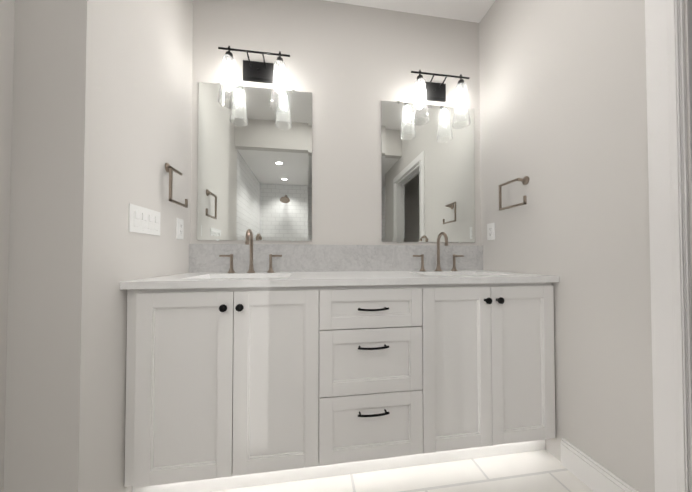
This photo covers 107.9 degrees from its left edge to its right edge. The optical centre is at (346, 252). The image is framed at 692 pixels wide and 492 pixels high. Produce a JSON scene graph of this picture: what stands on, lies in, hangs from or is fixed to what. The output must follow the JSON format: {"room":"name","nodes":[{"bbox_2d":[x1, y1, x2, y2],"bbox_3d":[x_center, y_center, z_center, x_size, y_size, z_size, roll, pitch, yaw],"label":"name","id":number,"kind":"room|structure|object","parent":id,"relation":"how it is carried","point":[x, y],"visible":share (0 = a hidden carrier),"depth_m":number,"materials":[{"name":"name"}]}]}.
{"room":"bathroom","nodes":[
{"label":"bathroom","id":0,"kind":"room"},
{"bbox_2d":[0,0,14,491],"bbox_3d":[-1.081,-0.342,0.666,0.100,2.720,1.700,0,-1,-8],"label":"wall","id":1,"kind":"structure","parent":0,"point":[7,12],"depth_m":0.77,"materials":[{"name":"white paint"}]},
{"bbox_2d":[4,0,192,491],"bbox_3d":[-1.002,-0.333,1.165,0.200,2.720,0.735,0,-1,-8],"label":"wall","id":2,"kind":"structure","parent":0,"point":[102,116],"depth_m":0.82,"materials":[{"name":"white paint"}]},
{"bbox_2d":[128,203,160,235],"bbox_3d":[-0.886,-0.138,1.101,0.012,0.113,0.213,0,-1,-8],"label":"switch plate","id":3,"kind":"object","parent":2,"relation":"attached to","point":[142,220],"visible":1,"depth_m":1.09,"materials":[{"name":"white plastic"}]},
{"bbox_2d":[165,163,187,207],"bbox_3d":[-0.898,-0.354,1.319,0.048,0.206,0.172,0,-1,-8],"label":"rail","id":4,"kind":"object","parent":2,"relation":"attached to","point":[169,169],"visible":1,"depth_m":1.26,"materials":[{"name":"brown metal"}]},
{"bbox_2d":[176,218,183,239],"bbox_3d":[-0.932,-0.131,1.409,0.008,0.114,0.070,0,-1,-8],"label":"electrical outlet","id":5,"kind":"object","parent":2,"relation":"attached to","point":[179,228],"visible":1,"depth_m":1.40,"materials":[{"name":"white plastic"}]},
{"bbox_2d":[191,0,480,245],"bbox_3d":[-0.092,-0.324,1.718,2.359,2.720,0.100,0,-1,-8],"label":"wall","id":6,"kind":"structure","parent":0,"point":[349,67],"depth_m":1.69,"materials":[{"name":"white paint"}]},
{"bbox_2d":[218,46,289,112],"bbox_3d":[-0.552,-1.043,1.527,0.410,0.346,0.171,0,-1,-8],"label":"sconce","id":7,"kind":"object","parent":6,"relation":"attached to","point":[256,71],"visible":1,"depth_m":1.51,"materials":[{"name":"white glass"}]},
{"bbox_2d":[197,82,311,240],"bbox_3d":[-0.572,-0.564,1.594,0.693,0.983,0.008,0,-1,-8],"label":"mirror","id":8,"kind":"object","parent":6,"relation":"attached to","point":[254,162],"visible":0.94,"depth_m":1.59,"materials":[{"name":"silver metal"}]},
{"bbox_2d":[381,100,474,242],"bbox_3d":[0.578,-0.556,1.761,0.690,0.973,0.008,0,-1,-8],"label":"mirror","id":9,"kind":"object","parent":6,"relation":"attached to","point":[428,179],"visible":0.9,"depth_m":1.75,"materials":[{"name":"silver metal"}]},
{"bbox_2d":[411,70,470,128],"bbox_3d":[0.618,-1.025,1.696,0.410,0.346,0.171,0,-1,-8],"label":"sconce","id":10,"kind":"object","parent":6,"relation":"attached to","point":[430,91],"visible":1,"depth_m":1.68,"materials":[{"name":"white glass"}]},
{"bbox_2d":[212,450,593,491],"bbox_3d":[0.196,1.057,0.018,2.750,0.100,3.600,0,-1,-8],"label":"floor","id":11,"kind":"structure","parent":0,"point":[540,471],"depth_m":1.14,"materials":[{"name":"tile"}]},
{"bbox_2d":[124,282,555,491],"bbox_3d":[0.049,0.590,1.372,1.940,0.880,0.588,0,-1,-8],"label":"bathroom vanity","id":12,"kind":"object","parent":11,"relation":"on","point":[231,388],"visible":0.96,"depth_m":1.10,"materials":[{"name":"white paint"}]},
{"bbox_2d":[120,244,558,289],"bbox_3d":[0.048,0.122,1.389,1.942,0.355,0.574,0,-1,-8],"label":"countertop","id":13,"kind":"structure","parent":12,"relation":"on","point":[298,265],"depth_m":1.55,"materials":[{"name":"stone"}]},
{"bbox_2d":[219,229,281,272],"bbox_3d":[-0.563,-0.007,1.457,0.356,0.255,0.134,0,-1,-8],"label":"faucet","id":14,"kind":"object","parent":13,"relation":"on","point":[250,234],"visible":1,"depth_m":1.49,"materials":[{"name":"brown metal"}]},
{"bbox_2d":[413,232,463,270],"bbox_3d":[0.614,-0.005,1.627,0.356,0.255,0.134,0,-1,-8],"label":"faucet","id":15,"kind":"object","parent":13,"relation":"on","point":[438,267],"visible":1,"depth_m":1.66,"materials":[{"name":"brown metal"}]},
{"bbox_2d":[325,0,494,22],"bbox_3d":[0.043,-1.747,0.954,2.400,0.100,1.700,0,-1,-8],"label":"ceiling","id":16,"kind":"structure","parent":0,"point":[471,10],"depth_m":1.72,"materials":[{"name":"white paint"}]},
{"bbox_2d":[479,0,691,491],"bbox_3d":[1.254,-0.349,0.246,0.115,2.720,3.200,0,-1,-8],"label":"wall","id":17,"kind":"structure","parent":0,"point":[563,108],"depth_m":1.14,"materials":[{"name":"white paint"}]},
{"bbox_2d":[487,223,494,239],"bbox_3d":[0.979,-0.142,1.712,0.008,0.114,0.070,0,-1,-8],"label":"electrical outlet","id":18,"kind":"object","parent":17,"relation":"attached to","point":[490,231],"visible":1,"depth_m":1.71,"materials":[{"name":"white plastic"}]},
{"bbox_2d":[499,176,528,210],"bbox_3d":[0.988,-0.349,1.476,0.060,0.173,0.193,0,-1,-8],"label":"rail","id":19,"kind":"object","parent":17,"relation":"attached to","point":[525,180],"visible":1,"depth_m":1.45,"materials":[{"name":"brown metal"}]},
{"bbox_2d":[560,437,637,491],"bbox_3d":[1.232,0.941,-0.072,0.014,0.128,2.621,0,-1,-8],"label":"baseboard","id":20,"kind":"structure","parent":17,"relation":"attached to","point":[589,472],"depth_m":1.10,"materials":[{"name":"white paint"}]},
{"bbox_2d":[645,0,691,491],"bbox_3d":[1.229,-0.065,0.417,0.163,2.157,1.009,0,-1,-8],"label":"door frame","id":21,"kind":"structure","parent":17,"relation":"attached to","point":[671,319],"depth_m":0.85,"materials":[{"name":"white paint"}]}
]}

